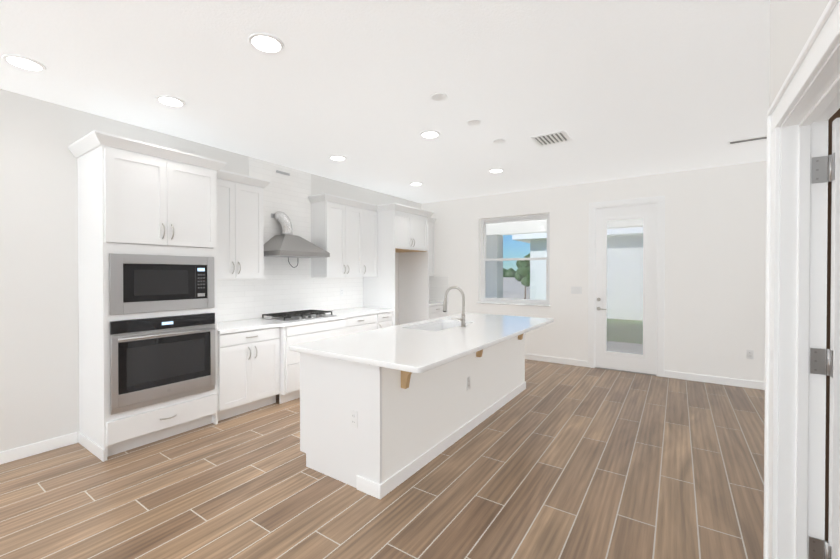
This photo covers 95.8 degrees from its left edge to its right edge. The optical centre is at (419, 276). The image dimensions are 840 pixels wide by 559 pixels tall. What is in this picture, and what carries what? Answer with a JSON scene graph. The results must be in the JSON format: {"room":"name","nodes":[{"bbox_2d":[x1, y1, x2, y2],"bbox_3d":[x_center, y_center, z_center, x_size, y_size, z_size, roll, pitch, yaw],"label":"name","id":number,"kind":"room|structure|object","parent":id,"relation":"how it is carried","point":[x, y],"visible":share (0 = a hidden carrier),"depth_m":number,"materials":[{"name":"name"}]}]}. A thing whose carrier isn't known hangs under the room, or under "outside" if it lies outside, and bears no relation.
{"room":"kitchen","nodes":[
{"label":"kitchen","id":0,"kind":"room"},
{"bbox_2d":[109,253,214,314],"bbox_3d":[-2.389,0.055,3.437,0.462,0.484,0.809,0,1,34],"label":"built-in microwave","id":1,"kind":"object","parent":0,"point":[139,283],"visible":1,"depth_m":3.26,"materials":[{"name":"grey metal"}]},
{"bbox_2d":[110,313,215,414],"bbox_3d":[-2.407,0.715,3.455,0.638,0.732,0.809,0,1,34],"label":"wall oven","id":2,"kind":"object","parent":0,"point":[155,360],"visible":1,"depth_m":3.25,"materials":[{"name":"grey metal"}]},
{"bbox_2d":[0,89,420,451],"bbox_3d":[-2.870,-0.006,3.602,0.200,2.880,10.420,0,1,34],"label":"wall","id":3,"kind":"structure","parent":0,"point":[39,351],"depth_m":3.11,"materials":[{"name":"white paint"}]},
{"bbox_2d":[0,432,77,464],"bbox_3d":[-4.279,1.406,1.347,0.012,0.095,4.685,0,1,34],"label":"baseboard","id":4,"kind":"structure","parent":3,"relation":"attached to","point":[14,454],"depth_m":3.08,"materials":[{"name":"white wood"}]},
{"bbox_2d":[184,166,263,281],"bbox_3d":[-2.136,-0.549,4.213,0.318,1.136,0.689,0,1,34],"label":"upper cabinet","id":5,"kind":"object","parent":3,"relation":"attached to","point":[224,210],"depth_m":4.04,"materials":[{"name":"white wood"}]},
{"bbox_2d":[264,170,329,267],"bbox_3d":[-1.616,-0.745,4.836,0.516,1.254,0.760,0,1,34],"label":"range hood","id":6,"kind":"object","parent":3,"relation":"attached to","point":[287,243],"visible":0.96,"depth_m":4.76,"materials":[{"name":"silver metal"}]},
{"bbox_2d":[217,156,448,321],"bbox_3d":[-0.954,-0.481,5.674,0.640,1.964,4.433,0,1,34],"label":"tile backsplash","id":7,"kind":"structure","parent":3,"relation":"attached to","point":[283,285],"depth_m":5.03,"materials":[{"name":"white tile"}]},
{"bbox_2d":[308,194,367,277],"bbox_3d":[-1.192,-0.561,5.605,0.318,1.136,0.775,0,1,34],"label":"upper cabinet","id":8,"kind":"object","parent":3,"relation":"attached to","point":[339,226],"depth_m":5.41,"materials":[{"name":"white wood"}]},
{"bbox_2d":[368,203,379,277],"bbox_3d":[-0.924,-0.564,6.001,0.318,1.136,0.419,0,1,34],"label":"upper cabinet","id":9,"kind":"object","parent":3,"relation":"attached to","point":[373,210],"depth_m":6.01,"materials":[{"name":"white wood"}]},
{"bbox_2d":[380,203,427,253],"bbox_3d":[-0.398,-0.793,6.490,0.638,0.686,0.944,0,1,34],"label":"upper cabinet","id":10,"kind":"object","parent":3,"relation":"attached to","point":[400,232],"depth_m":6.13,"materials":[{"name":"white wood"}]},
{"bbox_2d":[400,218,435,277],"bbox_3d":[-0.049,-0.575,7.291,0.318,1.136,0.729,0,1,34],"label":"upper cabinet","id":11,"kind":"object","parent":3,"relation":"attached to","point":[411,265],"depth_m":6.93,"materials":[{"name":"white"}]},
{"bbox_2d":[0,359,764,558],"bbox_3d":[0.896,1.506,1.061,9.500,0.100,10.420,0,1,34],"label":"floor","id":12,"kind":"structure","parent":0,"point":[557,461],"depth_m":2.56,"materials":[{"name":"brown wood"}]},
{"bbox_2d":[188,326,275,423],"bbox_3d":[-2.012,0.992,4.142,0.618,0.875,0.689,0,1,34],"label":"base cabinet","id":13,"kind":"object","parent":12,"relation":"on","point":[245,361],"depth_m":3.88,"materials":[{"name":"white wood"}]},
{"bbox_2d":[276,318,347,403],"bbox_3d":[-1.538,0.987,4.770,0.697,0.875,1.015,0,1,34],"label":"base cabinet","id":14,"kind":"object","parent":12,"relation":"on","point":[287,361],"depth_m":4.31,"materials":[{"name":"white wood"}]},
{"bbox_2d":[348,313,379,333],"bbox_3d":[-1.067,0.980,5.537,0.618,0.875,0.781,0,1,34],"label":"base cabinet","id":15,"kind":"object","parent":12,"relation":"on","point":[356,324],"depth_m":5.38,"materials":[{"name":"white wood"}]},
{"bbox_2d":[380,310,394,327],"bbox_3d":[-0.783,0.977,5.954,0.618,0.875,0.360,0,1,34],"label":"base cabinet","id":16,"kind":"object","parent":12,"relation":"on","point":[387,319],"depth_m":5.82,"materials":[{"name":"white wood"}]},
{"bbox_2d":[300,333,525,498],"bbox_3d":[0.275,0.995,3.816,1.094,0.875,2.856,0,1,34],"label":"kitchen island","id":17,"kind":"object","parent":12,"relation":"on","point":[410,424],"visible":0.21,"depth_m":2.78,"materials":[{"name":"white wood"}]},
{"bbox_2d":[350,410,357,427],"bbox_3d":[-0.453,0.973,2.595,0.070,0.115,0.006,0,1,34],"label":"outlet","id":18,"kind":"object","parent":17,"relation":"attached to","point":[353,418],"visible":1,"depth_m":2.59,"materials":[{"name":"white plastic"}]},
{"bbox_2d":[289,313,553,372],"bbox_3d":[0.312,0.537,3.769,1.225,0.038,2.920,0,1,34],"label":"island countertop","id":19,"kind":"structure","parent":17,"relation":"on","point":[408,347],"depth_m":3.03,"materials":[{"name":"white stone"}]},
{"bbox_2d":[415,323,460,330],"bbox_3d":[0.213,0.672,4.073,0.466,0.236,0.856,0,1,34],"label":"undermount sink","id":20,"kind":"object","parent":19,"relation":"in","point":[439,326],"depth_m":4.43,"materials":[{"name":"white ceramic"}]},
{"bbox_2d":[443,286,465,326],"bbox_3d":[0.344,0.307,3.957,0.275,0.420,0.111,0,1,34],"label":"kitchen faucet","id":21,"kind":"object","parent":19,"relation":"on","point":[463,322],"visible":1,"depth_m":3.91,"materials":[{"name":"silver metal"}]},
{"bbox_2d":[467,377,469,389],"bbox_3d":[0.450,0.985,3.510,0.006,0.115,0.070,0,1,34],"label":"outlet","id":22,"kind":"object","parent":17,"relation":"attached to","point":[468,383],"visible":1,"depth_m":3.50,"materials":[{"name":"white plastic"}]},
{"bbox_2d":[400,302,446,324],"bbox_3d":[0.075,0.966,7.220,0.618,0.875,0.729,0,1,34],"label":"base cabinet","id":23,"kind":"object","parent":12,"relation":"on","point":[410,312],"depth_m":6.91,"materials":[{"name":"white wood"}]},
{"bbox_2d":[217,301,447,333],"bbox_3d":[-0.922,0.521,5.655,0.716,0.038,4.424,0,1,34],"label":"countertop","id":24,"kind":"structure","parent":23,"relation":"on","point":[225,327],"depth_m":4.45,"materials":[{"name":"white stone"}]},
{"bbox_2d":[261,310,336,321],"bbox_3d":[-1.512,0.482,4.788,0.520,0.054,0.760,0,1,34],"label":"gas cooktop","id":25,"kind":"object","parent":24,"relation":"in","point":[296,315],"visible":1,"depth_m":4.67,"materials":[{"name":"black metal"}]},
{"bbox_2d":[0,0,769,202],"bbox_3d":[0.896,-1.474,1.036,9.500,0.100,10.420,0,1,34],"label":"ceiling","id":26,"kind":"structure","parent":0,"point":[617,89],"depth_m":2.79,"materials":[{"name":"white paint"}]},
{"bbox_2d":[2,54,45,71],"bbox_3d":[-2.656,-1.432,2.551,0.208,0.009,0.208,0,1,34],"label":"recessed light","id":27,"kind":"object","parent":26,"relation":"in","point":[23,62],"visible":0.98,"depth_m":2.54,"materials":[{"name":"white plastic"}]},
{"bbox_2d":[155,95,185,106],"bbox_3d":[-2.044,-1.437,3.115,0.208,0.009,0.208,0,1,34],"label":"recessed light","id":28,"kind":"object","parent":26,"relation":"in","point":[171,101],"visible":0.94,"depth_m":3.10,"materials":[{"name":"white"}]},
{"bbox_2d":[248,32,283,53],"bbox_3d":[-0.944,-1.430,2.333,0.208,0.009,0.208,0,1,34],"label":"recessed light","id":29,"kind":"object","parent":26,"relation":"in","point":[266,43],"visible":1,"depth_m":2.31,"materials":[{"name":"white plastic"}]},
{"bbox_2d":[329,155,345,160],"bbox_3d":[-1.006,-1.450,4.646,0.208,0.009,0.208,0,1,34],"label":"recessed light","id":30,"kind":"object","parent":26,"relation":"in","point":[337,158],"visible":0.98,"depth_m":4.63,"materials":[{"name":"white"}]},
{"bbox_2d":[410,182,422,185],"bbox_3d":[-0.061,-1.461,5.987,0.208,0.009,0.208,0,1,34],"label":"recessed light","id":31,"kind":"object","parent":26,"relation":"in","point":[415,183],"visible":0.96,"depth_m":5.94,"materials":[{"name":"white"}]},
{"bbox_2d":[420,130,439,137],"bbox_3d":[0.103,-1.443,3.858,0.208,0.009,0.208,0,1,34],"label":"recessed light","id":32,"kind":"object","parent":26,"relation":"in","point":[430,134],"visible":0.98,"depth_m":3.84,"materials":[{"name":"white plastic"}]},
{"bbox_2d":[431,93,446,100],"bbox_3d":[0.152,-1.438,3.039,0.132,0.006,0.132,0,1,34],"label":"cap","id":33,"kind":"object","parent":26,"relation":"attached to","point":[438,96],"visible":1,"depth_m":3.02,"materials":[{"name":"white plastic"}]},
{"bbox_2d":[467,119,480,124],"bbox_3d":[0.504,-1.442,3.550,0.132,0.006,0.132,0,1,34],"label":"cap","id":34,"kind":"object","parent":26,"relation":"attached to","point":[474,122],"visible":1,"depth_m":3.54,"materials":[{"name":"white plastic"}]},
{"bbox_2d":[489,168,503,172],"bbox_3d":[1.046,-1.455,5.212,0.208,0.009,0.208,0,1,34],"label":"recessed light","id":35,"kind":"object","parent":26,"relation":"in","point":[496,170],"visible":0.98,"depth_m":5.18,"materials":[{"name":"white"}]},
{"bbox_2d":[493,139,505,142],"bbox_3d":[0.851,-1.447,4.052,0.132,0.006,0.132,0,1,34],"label":"cap","id":36,"kind":"object","parent":26,"relation":"attached to","point":[499,141],"visible":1,"depth_m":4.06,"materials":[{"name":"white plastic"}]},
{"bbox_2d":[531,130,572,146],"bbox_3d":[1.383,-1.445,3.981,0.340,0.008,0.340,0,1,34],"label":"ceiling vent","id":37,"kind":"object","parent":26,"relation":"in","point":[562,136],"visible":0.98,"depth_m":3.96,"materials":[{"name":"white metal"}]},
{"bbox_2d":[727,135,766,144],"bbox_3d":[3.488,-1.444,4.003,0.380,0.009,0.120,0,1,34],"label":"ceiling vent","id":38,"kind":"object","parent":26,"relation":"in","point":[747,140],"visible":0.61,"depth_m":4.01,"materials":[{"name":"white metal"}]},
{"bbox_2d":[421,161,765,381],"bbox_3d":[3.805,-0.020,5.250,9.000,2.880,0.200,0,1,34],"label":"wall","id":39,"kind":"structure","parent":0,"point":[715,264],"depth_m":5.28,"materials":[{"name":"white paint"}]},
{"bbox_2d":[477,213,550,306],"bbox_3d":[1.649,-0.284,6.682,1.330,1.555,0.197,0,1,34],"label":"window","id":40,"kind":"structure","parent":39,"relation":"in","point":[526,218],"depth_m":6.70,"materials":[{"name":"white plastic"}]},
{"bbox_2d":[525,354,587,366],"bbox_3d":[1.582,1.361,6.640,2.523,0.095,0.013,0,1,34],"label":"baseboard","id":41,"kind":"structure","parent":39,"relation":"attached to","point":[574,362],"depth_m":6.19,"materials":[{"name":"white wood"}]},
{"bbox_2d":[486,218,642,234],"bbox_3d":[5.455,-1.310,5.891,13.000,0.550,2.730,0,1,34],"label":"roof","id":42,"kind":"structure","parent":39,"relation":"attached to","point":[501,226],"depth_m":9.15,"materials":[{"name":"white"}]},
{"bbox_2d":[571,286,581,293],"bbox_3d":[2.481,0.213,6.025,0.162,0.115,0.006,0,1,34],"label":"switch plate","id":43,"kind":"object","parent":39,"relation":"attached to","point":[576,290],"visible":1,"depth_m":6.02,"materials":[{"name":"white plastic"}]},
{"bbox_2d":[595,203,656,373],"bbox_3d":[3.051,0.176,5.658,0.804,2.453,0.107,0,1,34],"label":"patio door","id":44,"kind":"structure","parent":39,"relation":"in","point":[645,362],"depth_m":5.66,"materials":[{"name":"white"}]},
{"bbox_2d":[588,196,664,376],"bbox_3d":[3.095,0.135,5.722,0.999,2.562,0.219,0,1,34],"label":"door frame","id":45,"kind":"structure","parent":39,"relation":"attached to","point":[660,200],"depth_m":5.52,"materials":[{"name":"white wood"}]},
{"bbox_2d":[664,370,764,389],"bbox_3d":[5.461,1.383,4.010,4.853,0.095,0.013,0,1,34],"label":"baseboard","id":46,"kind":"structure","parent":39,"relation":"attached to","point":[669,374],"depth_m":5.04,"materials":[{"name":"white wood"}]},
{"bbox_2d":[747,350,753,358],"bbox_3d":[4.219,0.994,4.853,0.070,0.115,0.006,0,1,34],"label":"outlet","id":47,"kind":"object","parent":39,"relation":"attached to","point":[750,354],"visible":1,"depth_m":4.85,"materials":[{"name":"white plastic"}]},
{"bbox_2d":[769,0,839,558],"bbox_3d":[0.930,0.036,-1.403,2.422,2.880,6.000,0,1,34],"label":"wall","id":48,"kind":"structure","parent":0,"point":[793,23],"depth_m":1.54,"materials":[{"name":"white paint"}]},
{"bbox_2d":[763,0,839,558],"bbox_3d":[1.301,0.372,1.210,0.164,2.164,0.975,0,1,34],"label":"door frame","id":49,"kind":"structure","parent":48,"relation":"attached to","point":[802,332],"depth_m":1.51,"materials":[{"name":"white wood"}]},
{"bbox_2d":[808,117,839,558],"bbox_3d":[1.870,0.423,1.260,0.812,2.038,0.046,0,1,34],"label":"interior door","id":50,"kind":"structure","parent":48,"relation":"in","point":[818,355],"depth_m":1.44,"materials":[{"name":"white wood"}]},
{"label":"outside","id":51,"kind":"structure","parent":0,"visible":0},
{"bbox_2d":[503,277,642,354],"bbox_3d":[73.250,0.769,97.877,140.000,0.238,275.500,0,1,34],"label":"ground","id":52,"kind":"structure","parent":51,"point":[509,289],"depth_m":10.71,"materials":[{"name":"green plant"}]},
{"bbox_2d":[486,234,502,297],"bbox_3d":[1.821,0.161,9.835,0.530,2.460,0.400,0,1,34],"label":"column","id":53,"kind":"structure","parent":52,"relation":"on","point":[490,264],"depth_m":9.61,"materials":[{"name":"white paint"}]},
{"bbox_2d":[503,254,529,298],"bbox_3d":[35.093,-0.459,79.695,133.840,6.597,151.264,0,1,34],"label":"tree","id":54,"kind":"object","parent":52,"relation":"on","point":[508,273],"depth_m":19.89,"materials":[{"name":"green plant"}]},
{"bbox_2d":[512,227,642,319],"bbox_3d":[13.567,-1.165,13.579,17.200,5.070,11.000,0,1,34],"label":"neighbor house","id":55,"kind":"structure","parent":52,"relation":"on","point":[543,244],"depth_m":12.41,"materials":[{"name":"white paint"}]}
]}

